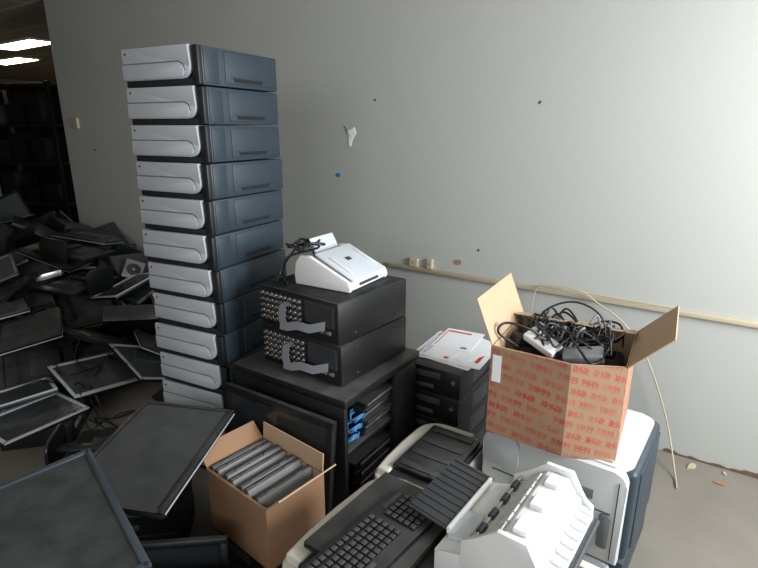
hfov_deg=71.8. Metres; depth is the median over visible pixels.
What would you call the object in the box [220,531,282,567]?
desktop computer
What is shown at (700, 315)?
trim
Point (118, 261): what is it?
monitor
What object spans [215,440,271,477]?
computer
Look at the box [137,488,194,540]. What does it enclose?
desktop computer
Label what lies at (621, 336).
cable
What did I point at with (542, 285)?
cable
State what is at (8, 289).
monitor
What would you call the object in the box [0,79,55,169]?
wall
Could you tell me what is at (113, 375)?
monitor
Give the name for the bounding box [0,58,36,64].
diffuser
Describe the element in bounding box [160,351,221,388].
tray
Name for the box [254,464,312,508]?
computer
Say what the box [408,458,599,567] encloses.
scanner
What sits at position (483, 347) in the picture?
paper sheet
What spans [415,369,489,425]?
desktop computer
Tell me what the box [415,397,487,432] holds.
desktop computer
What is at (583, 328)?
cable
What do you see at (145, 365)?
monitor
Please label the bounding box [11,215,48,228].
monitor
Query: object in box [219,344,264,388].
tray
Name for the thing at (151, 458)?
monitor
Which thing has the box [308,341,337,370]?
vent grille
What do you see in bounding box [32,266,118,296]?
monitor
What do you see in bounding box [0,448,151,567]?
monitor
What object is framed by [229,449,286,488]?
computer
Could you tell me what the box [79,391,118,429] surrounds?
power cable
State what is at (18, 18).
ceiling
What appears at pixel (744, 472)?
baseboard
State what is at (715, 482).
chip
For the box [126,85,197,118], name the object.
tray
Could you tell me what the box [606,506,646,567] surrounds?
tray
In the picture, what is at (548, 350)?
power adapter
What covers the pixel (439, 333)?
paper sheet
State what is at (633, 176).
wall
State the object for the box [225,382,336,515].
monitor
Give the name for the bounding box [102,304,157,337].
desktop computer
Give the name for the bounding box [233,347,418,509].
media cabinet
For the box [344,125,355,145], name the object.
paint
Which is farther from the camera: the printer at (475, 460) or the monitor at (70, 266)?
the monitor at (70, 266)
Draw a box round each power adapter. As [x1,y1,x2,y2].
[510,330,534,347]
[523,327,562,358]
[562,346,609,363]
[582,342,616,358]
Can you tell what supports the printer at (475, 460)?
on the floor
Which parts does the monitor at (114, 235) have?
flat monitor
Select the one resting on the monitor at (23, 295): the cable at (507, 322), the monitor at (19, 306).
the monitor at (19, 306)
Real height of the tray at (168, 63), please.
0.118 m
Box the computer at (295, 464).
[244,457,301,499]
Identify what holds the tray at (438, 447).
on the printer at (475, 460)
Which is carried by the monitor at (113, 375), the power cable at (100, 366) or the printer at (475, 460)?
the power cable at (100, 366)
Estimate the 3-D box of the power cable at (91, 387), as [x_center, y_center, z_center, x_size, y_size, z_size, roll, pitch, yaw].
[-1.466,0.655,2.944,0.356,0.187,0.092,-3,17,-11]
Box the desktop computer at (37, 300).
[17,291,58,317]
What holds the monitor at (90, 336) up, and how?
on the desktop computer at (96, 349)
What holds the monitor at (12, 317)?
on the monitor
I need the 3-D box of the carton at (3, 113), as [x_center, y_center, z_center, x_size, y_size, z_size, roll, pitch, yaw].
[-4.709,-2.150,6.629,0.201,0.240,0.350,4,17,13]
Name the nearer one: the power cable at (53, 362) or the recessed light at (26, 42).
the power cable at (53, 362)
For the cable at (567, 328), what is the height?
0.092 m
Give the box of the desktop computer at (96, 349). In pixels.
[73,336,128,359]
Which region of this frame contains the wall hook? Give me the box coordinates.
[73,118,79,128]
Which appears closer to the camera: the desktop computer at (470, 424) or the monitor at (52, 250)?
the desktop computer at (470, 424)
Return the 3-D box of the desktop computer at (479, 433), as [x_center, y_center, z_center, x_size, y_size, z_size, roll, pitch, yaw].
[0.358,0.768,2.651,0.262,0.128,0.406,11,20,33]
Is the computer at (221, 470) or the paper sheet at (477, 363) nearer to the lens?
the computer at (221, 470)
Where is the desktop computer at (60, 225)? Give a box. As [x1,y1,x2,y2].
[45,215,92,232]
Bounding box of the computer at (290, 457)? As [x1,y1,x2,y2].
[239,454,295,492]
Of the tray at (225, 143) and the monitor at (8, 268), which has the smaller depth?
the tray at (225, 143)
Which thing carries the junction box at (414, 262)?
attached to the wall at (633, 176)
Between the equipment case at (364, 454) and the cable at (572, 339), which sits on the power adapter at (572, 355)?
the cable at (572, 339)
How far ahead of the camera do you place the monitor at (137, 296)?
3.88 m
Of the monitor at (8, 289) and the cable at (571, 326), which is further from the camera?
the monitor at (8, 289)
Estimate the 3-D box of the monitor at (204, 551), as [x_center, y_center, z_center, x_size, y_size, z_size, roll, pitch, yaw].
[-0.659,0.953,1.641,0.370,0.306,0.097,-2,16,-6]
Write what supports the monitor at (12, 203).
on the desktop computer
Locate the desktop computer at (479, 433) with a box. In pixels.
[472,418,486,442]
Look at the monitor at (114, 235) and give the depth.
4.50 m
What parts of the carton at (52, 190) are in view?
carton lid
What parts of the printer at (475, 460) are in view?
casing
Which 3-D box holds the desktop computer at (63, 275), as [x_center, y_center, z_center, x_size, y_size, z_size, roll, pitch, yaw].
[-2.333,0.056,4.153,0.342,0.226,0.415,-8,18,-24]
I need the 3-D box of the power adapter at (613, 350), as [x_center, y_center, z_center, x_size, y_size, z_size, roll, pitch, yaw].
[0.788,0.230,1.893,0.063,0.055,0.149,-2,17,-7]
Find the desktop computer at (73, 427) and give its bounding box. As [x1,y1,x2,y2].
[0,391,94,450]
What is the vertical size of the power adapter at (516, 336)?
0.073 m
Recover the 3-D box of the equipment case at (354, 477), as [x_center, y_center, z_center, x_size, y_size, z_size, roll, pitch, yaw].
[-0.143,0.722,2.307,0.322,0.041,0.300,10,19,32]
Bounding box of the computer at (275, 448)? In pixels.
[224,445,280,482]
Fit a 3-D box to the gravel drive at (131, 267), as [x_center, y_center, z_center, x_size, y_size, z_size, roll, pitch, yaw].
[-2.001,-0.112,4.267,0.196,0.201,0.152,-7,18,-21]
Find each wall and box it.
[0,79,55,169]
[43,0,757,472]
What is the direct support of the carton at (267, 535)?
on the desktop computer at (237, 557)
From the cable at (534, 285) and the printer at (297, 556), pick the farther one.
the cable at (534, 285)
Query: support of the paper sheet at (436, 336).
on the paper sheet at (450, 364)
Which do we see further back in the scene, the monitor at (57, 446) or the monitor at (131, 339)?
the monitor at (131, 339)
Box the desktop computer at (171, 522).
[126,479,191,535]
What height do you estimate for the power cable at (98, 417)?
0.192 m
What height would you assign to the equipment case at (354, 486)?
0.041 m
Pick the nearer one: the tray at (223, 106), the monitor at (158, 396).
the tray at (223, 106)
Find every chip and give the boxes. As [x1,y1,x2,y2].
[687,463,695,468]
[713,481,728,486]
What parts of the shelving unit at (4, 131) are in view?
panel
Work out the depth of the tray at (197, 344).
2.31 m
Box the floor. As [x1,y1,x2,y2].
[0,340,757,567]
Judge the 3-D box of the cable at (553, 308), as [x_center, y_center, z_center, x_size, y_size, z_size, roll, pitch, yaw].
[0.680,0.156,1.966,0.170,0.106,0.153,-4,17,-13]
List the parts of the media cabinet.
door, panel, corner post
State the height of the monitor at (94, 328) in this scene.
0.293 m
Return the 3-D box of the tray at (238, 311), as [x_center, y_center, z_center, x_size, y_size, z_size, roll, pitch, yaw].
[-0.721,0.065,2.497,0.392,0.137,0.451,8,18,25]
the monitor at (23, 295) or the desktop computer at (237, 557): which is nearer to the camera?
the desktop computer at (237, 557)
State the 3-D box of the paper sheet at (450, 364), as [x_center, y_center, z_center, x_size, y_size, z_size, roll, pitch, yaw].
[0.400,0.334,2.496,0.210,0.001,0.290,12,20,36]
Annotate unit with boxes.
[0,80,79,222]
[0,90,19,194]
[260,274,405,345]
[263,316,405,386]
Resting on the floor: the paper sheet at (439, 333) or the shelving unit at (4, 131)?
the shelving unit at (4, 131)
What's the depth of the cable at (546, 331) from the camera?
1.85 m
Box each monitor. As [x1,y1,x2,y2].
[0,189,34,221]
[0,222,15,253]
[0,248,28,266]
[0,253,19,283]
[0,272,37,302]
[0,298,29,319]
[0,307,74,411]
[0,316,16,322]
[0,377,58,410]
[0,392,89,447]
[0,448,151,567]
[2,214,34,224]
[6,292,32,316]
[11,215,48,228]
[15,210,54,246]
[15,256,58,294]
[16,243,95,272]
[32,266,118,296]
[34,237,115,263]
[44,423,117,464]
[47,352,139,400]
[52,228,125,248]
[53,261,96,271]
[55,292,113,345]
[56,211,71,220]
[62,326,138,344]
[67,243,135,273]
[90,222,129,260]
[90,272,148,300]
[93,400,234,519]
[96,243,141,284]
[108,252,152,304]
[108,344,164,381]
[112,270,153,305]
[119,335,155,345]
[133,329,160,354]
[140,535,228,567]
[152,388,163,401]
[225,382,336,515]
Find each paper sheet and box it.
[416,331,443,351]
[419,335,438,359]
[419,345,461,360]
[426,354,490,369]
[430,328,484,352]
[431,359,470,370]
[454,338,490,362]
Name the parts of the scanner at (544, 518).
control panel, plate, plate, plate, plate, plate, plate, plate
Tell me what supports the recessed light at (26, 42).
in the ceiling
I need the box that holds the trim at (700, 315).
[387,262,757,327]
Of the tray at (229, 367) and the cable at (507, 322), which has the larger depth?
the tray at (229, 367)
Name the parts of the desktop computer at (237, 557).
port panel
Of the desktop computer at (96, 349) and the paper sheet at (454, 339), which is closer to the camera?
the paper sheet at (454, 339)
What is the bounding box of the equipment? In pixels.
[518,341,623,365]
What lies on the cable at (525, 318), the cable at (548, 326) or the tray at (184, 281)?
the cable at (548, 326)
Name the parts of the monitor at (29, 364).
flat monitor, mount plate, flat monitor, mount plate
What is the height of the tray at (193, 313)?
0.118 m
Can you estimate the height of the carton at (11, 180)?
0.359 m
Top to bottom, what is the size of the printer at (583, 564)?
0.500 m
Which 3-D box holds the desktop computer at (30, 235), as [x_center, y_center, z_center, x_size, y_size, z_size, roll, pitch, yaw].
[-2.993,-0.370,4.726,0.416,0.416,0.374,7,18,22]
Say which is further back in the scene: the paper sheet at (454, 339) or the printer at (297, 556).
the paper sheet at (454, 339)
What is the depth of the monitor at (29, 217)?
5.38 m
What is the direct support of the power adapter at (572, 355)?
on the equipment
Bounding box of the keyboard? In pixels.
[301,489,434,567]
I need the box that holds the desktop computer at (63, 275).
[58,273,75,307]
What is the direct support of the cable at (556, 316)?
in the carton at (557, 407)
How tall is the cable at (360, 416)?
0.040 m
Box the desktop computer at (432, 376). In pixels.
[416,357,489,399]
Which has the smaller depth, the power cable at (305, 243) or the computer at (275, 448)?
the computer at (275, 448)
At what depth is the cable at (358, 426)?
2.05 m
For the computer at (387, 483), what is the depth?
1.41 m
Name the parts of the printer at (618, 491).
door, panel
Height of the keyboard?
0.024 m
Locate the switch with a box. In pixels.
[347,381,391,436]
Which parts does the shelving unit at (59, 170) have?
post, post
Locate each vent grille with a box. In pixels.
[304,300,333,329]
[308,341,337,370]
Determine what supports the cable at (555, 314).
in the carton at (557, 407)
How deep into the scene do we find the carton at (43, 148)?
6.48 m
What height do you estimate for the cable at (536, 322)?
0.078 m
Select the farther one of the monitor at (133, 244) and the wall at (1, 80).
the wall at (1, 80)
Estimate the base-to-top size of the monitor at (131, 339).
0.108 m
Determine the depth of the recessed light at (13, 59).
8.80 m
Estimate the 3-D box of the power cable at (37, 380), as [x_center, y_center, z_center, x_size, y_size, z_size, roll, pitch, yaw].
[-1.812,0.585,2.924,0.369,0.092,0.101,0,16,0]
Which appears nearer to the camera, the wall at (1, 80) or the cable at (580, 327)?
the cable at (580, 327)
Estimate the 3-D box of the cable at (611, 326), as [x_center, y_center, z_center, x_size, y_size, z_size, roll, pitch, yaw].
[0.818,0.161,1.912,0.096,0.084,0.072,0,16,0]
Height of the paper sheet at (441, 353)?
0.001 m
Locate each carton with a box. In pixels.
[0,103,10,123]
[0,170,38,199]
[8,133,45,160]
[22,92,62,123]
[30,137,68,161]
[42,181,75,201]
[203,421,335,567]
[476,273,678,462]
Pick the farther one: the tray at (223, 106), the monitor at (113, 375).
the monitor at (113, 375)
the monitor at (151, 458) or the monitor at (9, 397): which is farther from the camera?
the monitor at (9, 397)
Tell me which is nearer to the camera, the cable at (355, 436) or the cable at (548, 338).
the cable at (548, 338)
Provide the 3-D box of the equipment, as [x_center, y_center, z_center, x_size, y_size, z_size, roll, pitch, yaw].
[0.685,0.385,1.949,0.360,0.249,0.320,9,19,29]
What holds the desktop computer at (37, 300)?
on the monitor
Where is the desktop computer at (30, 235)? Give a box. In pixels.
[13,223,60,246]
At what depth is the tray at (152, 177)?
2.11 m
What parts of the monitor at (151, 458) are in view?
edge trim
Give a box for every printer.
[282,478,446,567]
[375,423,482,487]
[482,409,659,567]
[579,560,598,567]
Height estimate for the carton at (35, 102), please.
0.360 m
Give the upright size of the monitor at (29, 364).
0.453 m
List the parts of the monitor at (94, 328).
flat monitor, mount plate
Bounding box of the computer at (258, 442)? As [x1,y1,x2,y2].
[210,438,266,471]
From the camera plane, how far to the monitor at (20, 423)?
2.66 m
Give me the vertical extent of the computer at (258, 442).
0.240 m
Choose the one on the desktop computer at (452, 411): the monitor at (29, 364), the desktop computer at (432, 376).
the desktop computer at (432, 376)
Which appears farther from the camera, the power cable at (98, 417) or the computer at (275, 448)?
the power cable at (98, 417)
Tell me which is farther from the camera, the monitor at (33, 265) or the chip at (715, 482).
the monitor at (33, 265)
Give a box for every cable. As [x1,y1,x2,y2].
[15,380,85,394]
[27,304,73,327]
[46,362,101,376]
[52,361,93,389]
[73,410,114,428]
[74,334,127,365]
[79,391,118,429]
[80,385,136,417]
[83,387,134,424]
[275,238,325,280]
[282,236,315,283]
[348,420,361,433]
[348,431,359,442]
[349,409,364,422]
[497,321,540,347]
[521,312,556,332]
[531,285,679,310]
[532,313,567,336]
[532,324,565,342]
[533,301,606,347]
[534,285,677,488]
[534,307,586,334]
[535,320,576,345]
[537,324,570,342]
[538,315,566,328]
[540,322,572,347]
[541,326,570,355]
[542,311,578,325]
[552,325,585,354]
[553,320,585,337]
[567,326,614,352]
[569,331,611,364]
[570,325,600,345]
[579,320,625,347]
[579,326,614,344]
[589,315,616,333]
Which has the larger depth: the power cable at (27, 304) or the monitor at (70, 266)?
the monitor at (70, 266)
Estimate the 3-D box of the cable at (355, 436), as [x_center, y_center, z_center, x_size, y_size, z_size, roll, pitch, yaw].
[-0.109,0.601,2.074,0.066,0.038,0.079,0,16,0]
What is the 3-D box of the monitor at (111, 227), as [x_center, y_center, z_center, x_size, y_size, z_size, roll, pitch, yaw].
[-2.534,-0.382,4.806,0.351,0.302,0.448,-15,22,-42]
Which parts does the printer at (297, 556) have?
casing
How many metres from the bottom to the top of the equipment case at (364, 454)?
0.041 m
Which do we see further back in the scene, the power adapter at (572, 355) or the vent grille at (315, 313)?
the vent grille at (315, 313)
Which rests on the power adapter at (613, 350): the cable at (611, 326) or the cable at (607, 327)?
the cable at (607, 327)
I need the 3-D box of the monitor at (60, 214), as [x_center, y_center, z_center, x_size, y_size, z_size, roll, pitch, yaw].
[-3.244,-0.485,5.397,0.544,0.551,0.086,6,17,18]
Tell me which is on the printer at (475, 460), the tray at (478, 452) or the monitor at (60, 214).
the tray at (478, 452)
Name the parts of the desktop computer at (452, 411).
port panel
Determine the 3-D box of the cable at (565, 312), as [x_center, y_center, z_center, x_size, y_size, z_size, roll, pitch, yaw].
[0.683,0.129,1.984,0.139,0.063,0.135,0,16,0]
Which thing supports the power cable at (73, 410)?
on the monitor at (57, 446)
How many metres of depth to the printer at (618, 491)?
1.78 m
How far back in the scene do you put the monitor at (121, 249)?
4.48 m
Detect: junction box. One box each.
[409,257,418,266]
[427,258,433,268]
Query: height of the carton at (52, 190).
0.238 m
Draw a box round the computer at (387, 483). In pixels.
[304,472,446,567]
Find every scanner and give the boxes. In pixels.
[295,233,386,292]
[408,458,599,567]
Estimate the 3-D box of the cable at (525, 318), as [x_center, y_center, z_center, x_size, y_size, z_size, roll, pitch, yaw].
[0.606,0.150,1.970,0.114,0.064,0.128,-5,17,-15]
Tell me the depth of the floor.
2.25 m
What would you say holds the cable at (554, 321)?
on the power adapter
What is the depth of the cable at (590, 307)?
1.88 m
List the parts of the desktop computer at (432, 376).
port panel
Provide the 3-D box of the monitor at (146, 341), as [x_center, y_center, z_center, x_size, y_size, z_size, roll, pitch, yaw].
[-1.445,0.439,3.555,0.339,0.249,0.330,-10,19,-30]
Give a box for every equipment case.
[348,427,389,472]
[349,443,389,481]
[349,452,389,491]
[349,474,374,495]
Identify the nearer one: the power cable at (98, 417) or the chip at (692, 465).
the chip at (692, 465)
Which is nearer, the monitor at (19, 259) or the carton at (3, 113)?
the monitor at (19, 259)
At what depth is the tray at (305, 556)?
1.34 m
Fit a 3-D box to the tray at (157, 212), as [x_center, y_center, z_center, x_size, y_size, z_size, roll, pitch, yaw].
[-0.856,-0.297,2.169,0.354,0.118,0.018,8,18,26]
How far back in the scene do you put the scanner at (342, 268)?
2.09 m
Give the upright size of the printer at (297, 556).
0.506 m
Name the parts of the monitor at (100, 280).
mount plate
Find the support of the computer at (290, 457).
in the carton at (267, 535)
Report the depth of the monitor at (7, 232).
4.68 m
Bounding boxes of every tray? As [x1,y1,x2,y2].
[121,44,192,81]
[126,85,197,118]
[131,125,201,156]
[136,161,202,193]
[139,195,205,228]
[142,229,207,263]
[148,261,212,296]
[154,292,216,327]
[155,322,217,359]
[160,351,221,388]
[194,86,277,125]
[198,126,279,162]
[214,287,261,332]
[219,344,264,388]
[298,532,446,567]
[389,443,482,487]
[393,425,480,481]
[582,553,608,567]
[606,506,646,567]
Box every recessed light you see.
[0,37,49,49]
[0,56,41,64]
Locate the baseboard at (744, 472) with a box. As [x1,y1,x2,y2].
[664,448,757,478]
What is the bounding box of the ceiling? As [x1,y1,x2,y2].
[0,0,56,82]
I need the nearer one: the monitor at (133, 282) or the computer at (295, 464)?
the computer at (295, 464)
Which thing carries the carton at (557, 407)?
on the printer at (618, 491)

